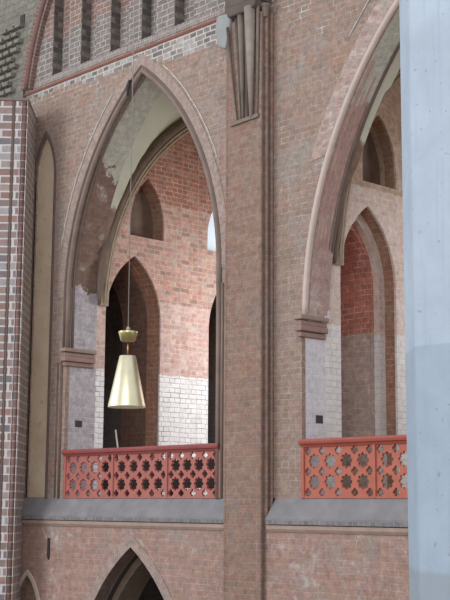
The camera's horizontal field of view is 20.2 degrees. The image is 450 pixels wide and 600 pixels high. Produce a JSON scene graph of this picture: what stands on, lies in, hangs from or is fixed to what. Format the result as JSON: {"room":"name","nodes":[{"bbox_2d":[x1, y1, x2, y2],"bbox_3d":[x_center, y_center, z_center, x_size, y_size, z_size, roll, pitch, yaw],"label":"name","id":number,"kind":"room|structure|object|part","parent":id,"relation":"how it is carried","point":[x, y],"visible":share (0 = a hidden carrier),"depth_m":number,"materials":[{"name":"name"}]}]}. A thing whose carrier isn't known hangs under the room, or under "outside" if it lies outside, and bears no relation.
{"room":"church","nodes":[
{"label":"church","id":0,"kind":"room"},
{"bbox_2d":[0,0,38,97],"bbox_3d":[-5.525,-7.426,30.545,0.080,7.600,11.869,9,-13,-43],"label":"vault","id":1,"kind":"object","parent":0,"point":[11,11],"visible":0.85,"depth_m":29.47,"materials":[{"name":"stone"}]},
{"bbox_2d":[0,38,5,44],"bbox_3d":[-5.303,-6.135,29.937,0.150,0.100,0.197,9,-13,-43],"label":"brick","id":2,"kind":"object","parent":1,"relation":"attached to","point":[2,42],"visible":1,"depth_m":29.86,"materials":[{"name":"brick"}]},
{"bbox_2d":[0,91,7,96],"bbox_3d":[-5.209,-4.839,29.617,0.150,0.100,0.212,9,-13,-43],"label":"brick","id":3,"kind":"object","parent":1,"relation":"attached to","point":[2,93],"visible":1,"depth_m":29.55,"materials":[{"name":"brick"}]},
{"bbox_2d":[0,59,8,66],"bbox_3d":[-5.201,-5.590,29.736,0.150,0.100,0.221,9,-13,-43],"label":"brick","id":4,"kind":"object","parent":1,"relation":"attached to","point":[4,63],"visible":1,"depth_m":29.69,"materials":[{"name":"brick"}]},
{"bbox_2d":[0,75,8,81],"bbox_3d":[-5.201,-5.215,29.673,0.150,0.100,0.228,9,-13,-43],"label":"brick","id":5,"kind":"object","parent":1,"relation":"attached to","point":[3,78],"visible":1,"depth_m":29.60,"materials":[{"name":"brick"}]},
{"bbox_2d":[0,44,9,50],"bbox_3d":[-5.196,-5.965,29.795,0.150,0.100,0.228,9,-13,-43],"label":"brick","id":6,"kind":"object","parent":1,"relation":"attached to","point":[4,47],"visible":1,"depth_m":29.74,"materials":[{"name":"brick"}]},
{"bbox_2d":[1,29,9,35],"bbox_3d":[-5.199,-6.339,29.862,0.150,0.100,0.212,9,-13,-43],"label":"brick","id":7,"kind":"object","parent":1,"relation":"attached to","point":[4,32],"visible":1,"depth_m":29.80,"materials":[{"name":"brick"}]},
{"bbox_2d":[2,81,11,87],"bbox_3d":[-5.101,-5.044,29.538,0.150,0.100,0.221,9,-13,-43],"label":"brick","id":8,"kind":"object","parent":1,"relation":"attached to","point":[7,84],"visible":1,"depth_m":29.48,"materials":[{"name":"brick"}]},
{"bbox_2d":[3,66,11,72],"bbox_3d":[-5.113,-5.417,29.613,0.150,0.100,0.180,9,-13,-43],"label":"brick","id":9,"kind":"object","parent":1,"relation":"attached to","point":[6,69],"visible":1,"depth_m":29.56,"materials":[{"name":"brick"}]},
{"bbox_2d":[3,50,12,56],"bbox_3d":[-5.106,-5.792,29.671,0.150,0.100,0.191,9,-13,-43],"label":"brick","id":10,"kind":"object","parent":1,"relation":"attached to","point":[7,53],"visible":1,"depth_m":29.62,"materials":[{"name":"brick"}]},
{"bbox_2d":[4,35,13,41],"bbox_3d":[-5.091,-6.170,29.718,0.150,0.100,0.229,9,-13,-43],"label":"brick","id":11,"kind":"object","parent":1,"relation":"attached to","point":[7,38],"visible":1,"depth_m":29.66,"materials":[{"name":"brick"}]},
{"bbox_2d":[5,88,14,94],"bbox_3d":[-5.005,-4.872,29.407,0.150,0.100,0.221,9,-13,-43],"label":"brick","id":12,"kind":"object","parent":1,"relation":"attached to","point":[9,91],"visible":1,"depth_m":29.34,"materials":[{"name":"brick"}]},
{"bbox_2d":[6,72,15,78],"bbox_3d":[-5.008,-5.246,29.474,0.150,0.100,0.206,9,-13,-43],"label":"brick","id":13,"kind":"object","parent":1,"relation":"attached to","point":[10,75],"visible":1,"depth_m":29.42,"materials":[{"name":"brick"}]},
{"bbox_2d":[6,57,15,63],"bbox_3d":[-5.014,-5.620,29.544,0.150,0.100,0.181,9,-13,-43],"label":"brick","id":14,"kind":"object","parent":1,"relation":"attached to","point":[11,60],"visible":1,"depth_m":29.49,"materials":[{"name":"brick"}]},
{"bbox_2d":[7,41,15,47],"bbox_3d":[-5.009,-5.996,29.601,0.150,0.100,0.191,9,-13,-43],"label":"brick","id":15,"kind":"object","parent":1,"relation":"attached to","point":[11,44],"visible":1,"depth_m":29.54,"materials":[{"name":"brick"}]},
{"bbox_2d":[7,25,17,32],"bbox_3d":[-4.994,-6.373,29.649,0.150,0.100,0.227,9,-13,-43],"label":"brick","id":16,"kind":"object","parent":1,"relation":"attached to","point":[12,28],"visible":1,"depth_m":29.60,"materials":[{"name":"brick"}]},
{"bbox_2d":[10,63,18,69],"bbox_3d":[-4.911,-5.449,29.405,0.150,0.100,0.185,9,-13,-43],"label":"brick","id":17,"kind":"object","parent":1,"relation":"attached to","point":[14,66],"visible":1,"depth_m":29.35,"materials":[{"name":"brick"}]},
{"bbox_2d":[10,47,20,53],"bbox_3d":[-4.893,-5.827,29.450,0.150,0.100,0.229,9,-13,-43],"label":"brick","id":18,"kind":"object","parent":1,"relation":"attached to","point":[15,50],"visible":1,"depth_m":29.39,"materials":[{"name":"brick"}]},
{"bbox_2d":[11,32,20,38],"bbox_3d":[-4.901,-6.200,29.521,0.150,0.100,0.200,9,-13,-43],"label":"brick","id":19,"kind":"object","parent":1,"relation":"attached to","point":[15,35],"visible":1,"depth_m":29.47,"materials":[{"name":"brick"}]},
{"bbox_2d":[14,38,22,44],"bbox_3d":[-4.809,-6.028,29.394,0.150,0.100,0.190,9,-13,-43],"label":"brick","id":20,"kind":"object","parent":1,"relation":"attached to","point":[18,41],"visible":1,"depth_m":29.33,"materials":[{"name":"brick"}]},
{"bbox_2d":[15,22,24,29],"bbox_3d":[-4.795,-6.405,29.443,0.150,0.100,0.224,9,-13,-43],"label":"brick","id":21,"kind":"object","parent":1,"relation":"attached to","point":[20,25],"visible":1,"depth_m":29.38,"materials":[{"name":"brick"}]},
{"bbox_2d":[20,14,24,22],"bbox_3d":[-4.731,-6.553,29.496,0.040,0.250,0.170,9,-13,-43],"label":"putlog hole","id":22,"kind":"object","parent":1,"relation":"attached to","point":[22,17],"visible":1,"depth_m":29.47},
{"bbox_2d":[21,0,52,90],"bbox_3d":[-3.076,-7.618,27.899,0.190,5.175,4.678,9,-13,-43],"label":"rib","id":23,"kind":"object","parent":1,"relation":"attached to","point":[43,8],"visible":1,"depth_m":28.92,"materials":[{"name":"brick"}]},
{"bbox_2d":[52,0,63,73],"bbox_3d":[-3.804,-7.268,28.956,0.260,4.400,0.042,9,-13,-43],"label":"wall","id":24,"kind":"structure","parent":0,"point":[58,4],"depth_m":28.73,"materials":[{"name":"brick"}]},
{"bbox_2d":[81,0,91,62],"bbox_3d":[-3.078,-7.386,28.206,0.260,4.400,0.042,9,-13,-43],"label":"wall","id":25,"kind":"structure","parent":0,"point":[86,4],"depth_m":27.95,"materials":[{"name":"brick"}]},
{"bbox_2d":[110,0,120,50],"bbox_3d":[-2.360,-7.502,27.464,0.260,4.400,0.042,9,-13,-43],"label":"wall","id":26,"kind":"structure","parent":0,"point":[115,4],"depth_m":27.19,"materials":[{"name":"brick"}]},
{"bbox_2d":[108,0,145,408],"bbox_3d":[-1.143,-5.857,16.398,0.458,14.500,0.458,9,-13,-43],"label":"pendant lamp","id":27,"kind":"object","parent":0,"point":[126,392],"visible":1,"depth_m":15.19,"materials":[{"name":"gold metal"}]},
{"bbox_3d":[-1.186,0.988,15.285,0.458,0.630,0.458,9,-13,-43],"label":"lamp shade","id":28,"kind":"part","parent":27,"relation":"part of","materials":[{"name":"gold metal"}]},
{"bbox_2d":[62,0,193,70],"bbox_3d":[1.321,-7.909,24.200,0.540,4.600,21.500,9,-13,-43],"label":"wall","id":29,"kind":"structure","parent":0,"point":[188,4],"depth_m":27.84,"materials":[{"name":"brick"}]},
{"bbox_2d":[125,184,155,488],"bbox_3d":[-1.117,-0.969,29.898,5.300,11.300,0.140,9,-13,-43],"label":"wall","id":30,"kind":"structure","parent":0,"point":[133,269],"depth_m":28.93,"materials":[{"name":"brick"}]},
{"bbox_2d":[102,92,181,248],"bbox_3d":[0.752,-3.009,28.260,5.300,6.224,4.680,9,-13,-43],"label":"ceiling","id":31,"kind":"structure","parent":0,"point":[163,114],"depth_m":27.51,"materials":[{"name":"paint"}]},
{"bbox_2d":[96,119,188,306],"bbox_3d":[-0.788,-2.018,29.751,5.518,4.932,0.220,9,-13,-43],"label":"rib","id":32,"kind":"object","parent":31,"relation":"attached to","point":[179,129],"visible":0.43,"depth_m":28.34,"materials":[{"name":"brown stone"}]},
{"bbox_2d":[130,180,162,495],"bbox_3d":[-0.989,-0.989,29.766,5.300,11.300,0.230,9,-13,-43],"label":"wall","id":33,"kind":"structure","parent":0,"point":[158,215],"depth_m":28.88,"materials":[{"name":"brick"}]},
{"bbox_2d":[141,0,151,38],"bbox_3d":[-1.641,-7.619,26.721,0.260,4.400,0.042,9,-13,-43],"label":"wall","id":34,"kind":"structure","parent":0,"point":[146,4],"depth_m":26.41,"materials":[{"name":"brick"}]},
{"bbox_2d":[93,132,215,495],"bbox_3d":[-0.893,-1.005,29.666,5.300,11.300,0.050,9,-13,-43],"label":"wall","id":35,"kind":"structure","parent":0,"point":[180,268],"depth_m":29.30,"materials":[{"name":"brick"}]},
{"bbox_2d":[207,211,215,250],"bbox_3d":[-0.328,-1.791,30.888,1.200,1.550,0.040,9,-13,-43],"label":"window","id":36,"kind":"structure","parent":35,"relation":"in","point":[211,229],"depth_m":30.84,"materials":[{"name":"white glass"}]},
{"bbox_2d":[103,285,215,599],"bbox_3d":[3.913,2.588,28.215,0.500,20.000,26.000,9,-13,-43],"label":"wall","id":37,"kind":"structure","parent":0,"point":[113,323],"depth_m":35.22,"materials":[{"name":"brick"}]},
{"bbox_2d":[112,187,215,494],"bbox_3d":[-1.446,-0.916,30.237,5.300,11.300,0.850,9,-13,-43],"label":"wall","id":38,"kind":"structure","parent":0,"point":[133,421],"depth_m":29.19,"materials":[{"name":"brown brick"}]},
{"bbox_2d":[174,0,183,24],"bbox_3d":[-0.922,-7.735,25.978,0.260,4.400,0.042,9,-13,-43],"label":"wall","id":39,"kind":"structure","parent":0,"point":[179,4],"depth_m":25.64,"materials":[{"name":"brick"}]},
{"bbox_2d":[26,0,398,497],"bbox_3d":[1.004,-3.375,23.184,0.276,13.880,21.500,9,-13,-43],"label":"wall","id":40,"kind":"structure","parent":0,"point":[312,42],"depth_m":23.11,"materials":[{"name":"brick"}]},
{"bbox_2d":[24,131,55,497],"bbox_3d":[-4.045,0.220,27.747,0.050,8.187,0.860,9,-13,-43],"label":"trim","id":41,"kind":"structure","parent":40,"relation":"attached to","point":[46,134],"depth_m":27.68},
{"bbox_2d":[28,139,53,496],"bbox_3d":[-3.988,0.272,27.794,0.030,8.060,0.720,9,-13,-43],"label":"niche infill","id":42,"kind":"object","parent":40,"relation":"attached to","point":[37,463],"visible":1,"depth_m":27.78,"materials":[{"name":"beige paint"}]},
{"bbox_2d":[61,94,112,244],"bbox_3d":[-2.972,-2.780,27.091,0.034,3.032,1.683,9,-13,-43],"label":"joint","id":43,"kind":"object","parent":40,"relation":"attached to","point":[112,94],"visible":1,"depth_m":27.25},
{"bbox_2d":[24,17,217,96],"bbox_3d":[-2.236,-5.133,26.766,0.145,0.100,7.100,9,-13,-43],"label":"trim","id":44,"kind":"structure","parent":40,"relation":"attached to","point":[215,19],"depth_m":26.56,"materials":[{"name":"red brick"}]},
{"bbox_2d":[25,6,224,91],"bbox_3d":[-2.226,-5.279,26.798,0.120,0.200,7.100,9,-13,-43],"label":"trim","id":45,"kind":"structure","parent":40,"relation":"attached to","point":[220,11],"depth_m":26.43,"materials":[{"name":"brick"}]},
{"bbox_2d":[126,80,131,95],"bbox_3d":[-1.995,-4.420,26.288,0.145,0.347,0.103,9,-13,-43],"label":"iron hook","id":46,"kind":"object","parent":40,"relation":"attached to","point":[129,81],"visible":0.9,"depth_m":26.25,"materials":[{"name":"black metal"}]},
{"bbox_2d":[58,53,225,347],"bbox_3d":[-1.702,-2.166,25.753,0.190,5.986,5.340,9,-13,-43],"label":"trim","id":47,"kind":"structure","parent":40,"relation":"attached to","point":[192,121],"depth_m":26.50,"materials":[{"name":"brick"}]},
{"bbox_2d":[163,65,217,157],"bbox_3d":[-0.703,-3.751,24.848,0.035,2.268,1.634,9,-13,-43],"label":"joint","id":48,"kind":"object","parent":40,"relation":"attached to","point":[163,65],"visible":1,"depth_m":24.63,"materials":[{"name":"grey concrete"}]},
{"bbox_2d":[349,0,368,35],"bbox_3d":[2.638,-5.349,21.574,0.028,1.390,1.375,9,-13,-43],"label":"joint","id":49,"kind":"object","parent":40,"relation":"attached to","point":[368,0],"visible":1,"depth_m":21.83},
{"bbox_2d":[20,519,408,599],"bbox_3d":[-0.736,7.912,22.882,0.300,7.720,26.000,9,-13,-43],"label":"wall","id":50,"kind":"structure","parent":0,"point":[299,566],"depth_m":22.71,"materials":[{"name":"brick"}]},
{"bbox_2d":[20,570,39,599],"bbox_3d":[-4.131,8.934,26.201,0.210,6.529,1.020,9,-13,-43],"label":"trim","id":51,"kind":"structure","parent":50,"relation":"attached to","point":[27,572],"depth_m":26.63,"materials":[{"name":"stone"}]},
{"bbox_2d":[25,582,35,599],"bbox_3d":[-4.012,9.006,26.305,0.080,6.420,0.840,9,-13,-43],"label":"niche infill","id":52,"kind":"object","parent":50,"relation":"attached to","point":[30,594],"visible":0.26,"depth_m":26.86,"materials":[{"name":"brick"}]},
{"bbox_2d":[47,538,49,559],"bbox_3d":[-3.665,5.176,26.225,0.050,0.440,0.070,9,-13,-43],"label":"slot","id":53,"kind":"object","parent":50,"relation":"attached to","point":[48,539],"visible":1,"depth_m":26.20,"materials":[{"name":"metal"}]},
{"bbox_2d":[22,498,223,519],"bbox_3d":[-2.118,4.119,24.961,0.380,0.380,6.570,9,-13,-43],"label":"trim","id":54,"kind":"structure","parent":50,"relation":"attached to","point":[169,508],"depth_m":24.61,"materials":[{"name":"grey stone"}]},
{"bbox_2d":[54,362,62,497],"bbox_3d":[-3.532,2.751,26.759,0.069,2.880,0.196,9,-13,-43],"label":"shaft","id":55,"kind":"object","parent":54,"relation":"on","point":[61,365],"visible":1,"depth_m":26.73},
{"bbox_2d":[61,443,219,497],"bbox_3d":[-1.711,3.387,24.748,0.230,1.000,4.770,9,-13,-43],"label":"balustrade","id":56,"kind":"object","parent":54,"relation":"on","point":[146,452],"visible":1,"depth_m":24.67,"materials":[{"name":"stone"}]},
{"bbox_3d":[-3.331,3.710,26.421,0.100,0.880,0.070,9,-13,-43],"label":"post","id":57,"kind":"part","parent":56,"relation":"part of","materials":[{"name":"ceramic"}]},
{"bbox_3d":[-2.780,3.622,25.855,0.045,0.880,1.530,9,-13,-43],"label":"tracery panel","id":58,"kind":"part","parent":56,"relation":"part of","materials":[{"name":"ceramic"}]},
{"bbox_3d":[-2.233,3.532,25.285,0.100,0.880,0.060,9,-13,-43],"label":"post","id":59,"kind":"part","parent":56,"relation":"part of","materials":[{"name":"stone"}]},
{"bbox_3d":[-1.661,3.440,24.698,0.045,0.880,1.590,9,-13,-43],"label":"tracery panel","id":60,"kind":"part","parent":56,"relation":"part of","materials":[{"name":"stone"}]},
{"bbox_3d":[-1.710,3.864,24.674,0.080,0.035,4.700,9,-13,-43],"label":"rail","id":61,"kind":"part","parent":56,"relation":"part of","materials":[{"name":"ceramic"}]},
{"bbox_3d":[-1.708,2.961,24.818,0.230,0.135,4.760,9,-13,-43],"label":"handrail","id":62,"kind":"part","parent":56,"relation":"part of","materials":[{"name":"red paint"}]},
{"bbox_3d":[-1.093,3.348,24.107,0.100,0.880,0.060,9,-13,-43],"label":"post","id":63,"kind":"part","parent":56,"relation":"part of","materials":[{"name":"stone"}]},
{"bbox_3d":[-0.586,3.266,23.587,0.045,0.880,1.400,9,-13,-43],"label":"tracery panel","id":64,"kind":"part","parent":56,"relation":"part of","materials":[{"name":"ceramic"}]},
{"bbox_3d":[-0.084,3.184,23.064,0.100,0.880,0.070,9,-13,-43],"label":"post","id":65,"kind":"part","parent":56,"relation":"part of","materials":[{"name":"ceramic"}]},
{"bbox_2d":[215,283,223,497],"bbox_3d":[-0.096,1.651,23.292,0.099,3.980,0.179,9,-13,-43],"label":"shaft","id":66,"kind":"object","parent":54,"relation":"on","point":[219,330],"visible":1,"depth_m":23.27,"materials":[{"name":"brick"}]},
{"bbox_2d":[22,519,223,530],"bbox_3d":[-2.216,4.414,24.820,0.105,0.130,6.570,9,-13,-43],"label":"trim","id":67,"kind":"structure","parent":50,"relation":"attached to","point":[112,524],"depth_m":24.42,"materials":[{"name":"stone"}]},
{"bbox_2d":[22,516,223,522],"bbox_3d":[-2.202,4.320,24.848,0.170,0.065,6.570,9,-13,-43],"label":"trim","id":68,"kind":"structure","parent":50,"relation":"attached to","point":[23,517],"depth_m":24.38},
{"bbox_2d":[87,535,172,599],"bbox_3d":[-1.727,6.242,24.187,0.300,3.425,3.900,9,-13,-43],"label":"trim","id":69,"kind":"structure","parent":50,"relation":"attached to","point":[130,542],"depth_m":24.44,"materials":[{"name":"stone"}]},
{"bbox_2d":[265,520,407,526],"bbox_3d":[4.465,3.240,17.956,0.170,0.065,10.730,9,-13,-43],"label":"trim","id":70,"kind":"structure","parent":50,"relation":"attached to","point":[379,524],"depth_m":20.54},
{"bbox_2d":[266,498,407,522],"bbox_3d":[4.550,3.039,18.069,0.380,0.380,10.730,9,-13,-43],"label":"trim","id":71,"kind":"structure","parent":50,"relation":"attached to","point":[390,510],"depth_m":20.69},
{"bbox_2d":[298,435,407,497],"bbox_3d":[2.946,2.633,19.935,0.230,1.000,4.690,9,-13,-43],"label":"balustrade","id":72,"kind":"object","parent":71,"relation":"on","point":[388,442],"visible":0.72,"depth_m":20.74,"materials":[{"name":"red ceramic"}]},
{"bbox_3d":[1.353,2.951,21.578,0.100,0.880,0.070,9,-13,-43],"label":"post","id":73,"kind":"part","parent":72,"relation":"part of","materials":[{"name":"orange ceramic"}]},
{"bbox_3d":[1.901,2.863,21.016,0.045,0.880,1.520,9,-13,-43],"label":"tracery panel","id":74,"kind":"part","parent":72,"relation":"part of","materials":[{"name":"orange ceramic"}]},
{"bbox_3d":[2.949,2.206,20.004,0.230,0.135,4.680,9,-13,-43],"label":"handrail","id":75,"kind":"part","parent":72,"relation":"part of","materials":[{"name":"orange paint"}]},
{"bbox_3d":[2.947,3.110,19.861,0.080,0.035,4.620,9,-13,-43],"label":"rail","id":76,"kind":"part","parent":72,"relation":"part of","materials":[{"name":"red stone"}]},
{"bbox_3d":[2.445,2.775,20.450,0.100,0.880,0.060,9,-13,-43],"label":"post","id":77,"kind":"part","parent":72,"relation":"part of","materials":[{"name":"orange ceramic"}]},
{"bbox_3d":[2.996,2.686,19.884,0.045,0.880,1.530,9,-13,-43],"label":"tracery panel","id":78,"kind":"part","parent":72,"relation":"part of","materials":[{"name":"orange ceramic"}]},
{"bbox_2d":[266,525,407,535],"bbox_3d":[4.452,3.334,17.928,0.105,0.130,10.730,9,-13,-43],"label":"trim","id":79,"kind":"structure","parent":50,"relation":"attached to","point":[270,528],"depth_m":20.55,"materials":[{"name":"stone"}]},
{"bbox_2d":[68,9,399,599],"bbox_3d":[-0.359,3.166,23.990,0.700,17.450,26.000,9,-13,-43],"label":"wall","id":80,"kind":"structure","parent":0,"point":[81,380],"depth_m":26.83,"materials":[{"name":"brick"}]},
{"bbox_2d":[59,347,95,368],"bbox_3d":[-3.162,1.251,27.062,0.848,0.382,0.212,9,-13,-43],"label":"impost","id":81,"kind":"object","parent":80,"relation":"attached to","point":[71,355],"visible":1,"depth_m":26.98,"materials":[{"name":"stone"}]},
{"bbox_3d":[-3.158,1.292,27.065,0.830,0.102,0.180,9,-13,-43],"label":"moulding","id":82,"kind":"part","parent":81,"relation":"part of","materials":[{"name":"brown stone"}]},
{"bbox_3d":[-3.161,1.103,27.086,0.848,0.082,0.212,9,-13,-43],"label":"moulding","id":83,"kind":"part","parent":81,"relation":"part of","materials":[{"name":"stone"}]},
{"bbox_3d":[-3.150,1.400,27.070,0.785,0.092,0.100,9,-13,-43],"label":"moulding","id":84,"kind":"part","parent":81,"relation":"part of","materials":[{"name":"brown stone"}]},
{"bbox_3d":[-3.152,1.201,27.093,0.803,0.092,0.132,9,-13,-43],"label":"moulding","id":85,"kind":"part","parent":81,"relation":"part of","materials":[{"name":"brown stone"}]},
{"bbox_2d":[75,420,81,426],"bbox_3d":[-3.135,2.646,26.906,0.180,0.140,0.036,9,-13,-43],"label":"putlog hole","id":86,"kind":"object","parent":80,"relation":"attached to","point":[77,423],"visible":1,"depth_m":26.89,"materials":[{"name":"metal"}]},
{"bbox_2d":[112,557,151,599],"bbox_3d":[-1.312,6.424,24.560,0.550,3.190,3.500,9,-13,-43],"label":"arch order","id":87,"kind":"object","parent":80,"relation":"attached to","point":[136,578],"visible":0.4,"depth_m":25.10,"materials":[{"name":"brown stone"}]},
{"bbox_2d":[316,415,322,423],"bbox_3d":[1.641,2.088,22.051,0.180,0.140,0.036,9,-13,-43],"label":"putlog hole","id":88,"kind":"object","parent":80,"relation":"attached to","point":[319,418],"visible":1,"depth_m":22.04,"materials":[{"name":"metal"}]},
{"bbox_2d":[302,0,399,314],"bbox_3d":[3.641,-3.037,20.572,0.645,6.108,5.988,9,-13,-43],"label":"trim","id":89,"kind":"structure","parent":80,"relation":"attached to","point":[383,11],"depth_m":22.02,"materials":[{"name":"brick"}]},
{"bbox_2d":[273,131,379,499],"bbox_3d":[2.950,-1.648,25.566,5.480,11.300,1.600,9,-13,-43],"label":"wall","id":90,"kind":"structure","parent":0,"point":[356,278],"depth_m":24.13,"materials":[{"name":"red brick"}]},
{"bbox_2d":[325,78,407,495],"bbox_3d":[3.762,-1.780,24.727,5.480,11.300,0.050,9,-13,-43],"label":"wall","id":91,"kind":"structure","parent":0,"point":[385,204],"depth_m":23.76,"materials":[{"name":"brick"}]},
{"bbox_2d":[293,314,328,339],"bbox_3d":[1.514,0.480,22.143,0.728,0.382,0.212,9,-13,-43],"label":"impost","id":92,"kind":"object","parent":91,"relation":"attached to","point":[308,329],"visible":0.99,"depth_m":22.04,"materials":[{"name":"stone"}]},
{"bbox_3d":[1.518,0.521,22.146,0.710,0.102,0.180,9,-13,-43],"label":"moulding","id":93,"kind":"part","parent":92,"relation":"part of","materials":[{"name":"brown stone"}]},
{"bbox_3d":[1.515,0.332,22.168,0.728,0.082,0.212,9,-13,-43],"label":"moulding","id":94,"kind":"part","parent":92,"relation":"part of","materials":[{"name":"stone"}]},
{"bbox_3d":[1.526,0.628,22.152,0.665,0.092,0.100,9,-13,-43],"label":"moulding","id":95,"kind":"part","parent":92,"relation":"part of","materials":[{"name":"brown stone"}]},
{"bbox_3d":[1.524,0.429,22.175,0.683,0.092,0.132,9,-13,-43],"label":"moulding","id":96,"kind":"part","parent":92,"relation":"part of","materials":[{"name":"brown stone"}]},
{"bbox_2d":[353,125,386,495],"bbox_3d":[3.537,-1.743,24.959,5.480,11.300,0.140,9,-13,-43],"label":"wall","id":97,"kind":"structure","parent":0,"point":[360,224],"depth_m":23.96,"materials":[{"name":"brick"}]},
{"bbox_2d":[341,49,399,206],"bbox_3d":[5.823,-4.132,22.938,5.480,6.994,5.920,9,-13,-43],"label":"ceiling","id":98,"kind":"structure","parent":0,"point":[394,68],"depth_m":22.30,"materials":[{"name":"paint"}]},
{"bbox_2d":[332,69,400,265],"bbox_3d":[3.932,-2.782,24.873,5.518,4.932,0.220,9,-13,-43],"label":"rib","id":99,"kind":"object","parent":98,"relation":"attached to","point":[338,254],"visible":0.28,"depth_m":22.83,"materials":[{"name":"brown brick"}]},
{"bbox_2d":[360,116,396,494],"bbox_3d":[3.665,-1.764,24.827,5.480,11.300,0.230,9,-13,-43],"label":"wall","id":100,"kind":"structure","parent":0,"point":[377,125],"depth_m":23.98,"materials":[{"name":"brick"}]},
{"bbox_3d":[1.804,4.302,25.906,5.300,0.350,26.000,9,-13,-43],"label":"floor","id":101,"kind":"structure","parent":0,"visible":0},
{"bbox_2d":[115,430,118,459],"bbox_3d":[-2.324,3.561,27.280,0.157,1.503,0.039,-1,-9,11],"label":"pole","id":102,"kind":"object","parent":101,"relation":"on","point":[115,430],"visible":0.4,"depth_m":27.36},
{"bbox_2d":[116,459,214,495],"bbox_3d":[-0.990,3.585,25.065,0.450,0.760,3.500,9,-13,-43],"label":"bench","id":103,"kind":"object","parent":101,"relation":"on","point":[199,464],"visible":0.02,"depth_m":24.80,"materials":[{"name":"brown wood"}]},
{"bbox_3d":[-0.980,3.765,25.047,0.380,0.400,0.060,9,-13,-43],"label":"leg","id":104,"kind":"part","parent":103,"relation":"part of","materials":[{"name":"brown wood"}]},
{"bbox_3d":[-6.352,9.596,8.784,41.000,0.200,70.000,9,-13,-43],"label":"floor","id":105,"kind":"structure","parent":0,"visible":0},
{"bbox_2d":[0,98,36,599],"bbox_3d":[-5.539,4.032,27.205,2.435,16.710,2.352,1,-9,-1],"label":"pier","id":106,"kind":"object","parent":105,"relation":"on","point":[18,118],"visible":1,"depth_m":26.82,"materials":[{"name":"brick"}]},
{"bbox_2d":[223,11,272,599],"bbox_3d":[0.422,3.125,22.306,0.315,17.000,0.984,9,-13,-43],"label":"pilaster","id":107,"kind":"object","parent":105,"relation":"on","point":[248,383],"visible":0.98,"depth_m":22.58,"materials":[{"name":"brick"}]},
{"bbox_2d":[215,14,233,49],"bbox_3d":[0.072,-5.067,24.017,0.340,0.684,0.440,9,-13,-43],"label":"mortar patch","id":108,"kind":"object","parent":107,"relation":"attached to","point":[223,21],"visible":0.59,"depth_m":23.89,"materials":[{"name":"grey concrete"}]},
{"bbox_2d":[225,0,271,126],"bbox_3d":[0.365,-5.496,23.654,0.509,4.550,0.980,9,-13,-43],"label":"corbel","id":109,"kind":"object","parent":107,"relation":"attached to","point":[244,13],"visible":0.99,"depth_m":23.26,"materials":[{"name":"stone"}]},
{"bbox_3d":[0.392,-3.309,23.240,0.130,0.100,0.720,9,-13,-43],"label":"moulding","id":110,"kind":"part","parent":109,"relation":"part of","materials":[{"name":"stone"}]},
{"bbox_2d":[261,2,269,16],"bbox_3d":[0.749,-5.348,23.302,0.174,0.250,0.174,9,-13,-43],"label":"capital","id":111,"kind":"object","parent":107,"relation":"attached to","point":[265,6],"visible":1,"depth_m":23.25,"materials":[{"name":"stone"}]},
{"bbox_2d":[399,0,449,599],"bbox_3d":[1.520,-2.828,7.467,0.968,24.000,0.968,9,-13,-43],"label":"column","id":112,"kind":"structure","parent":105,"relation":"on","point":[424,24],"depth_m":6.79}
]}

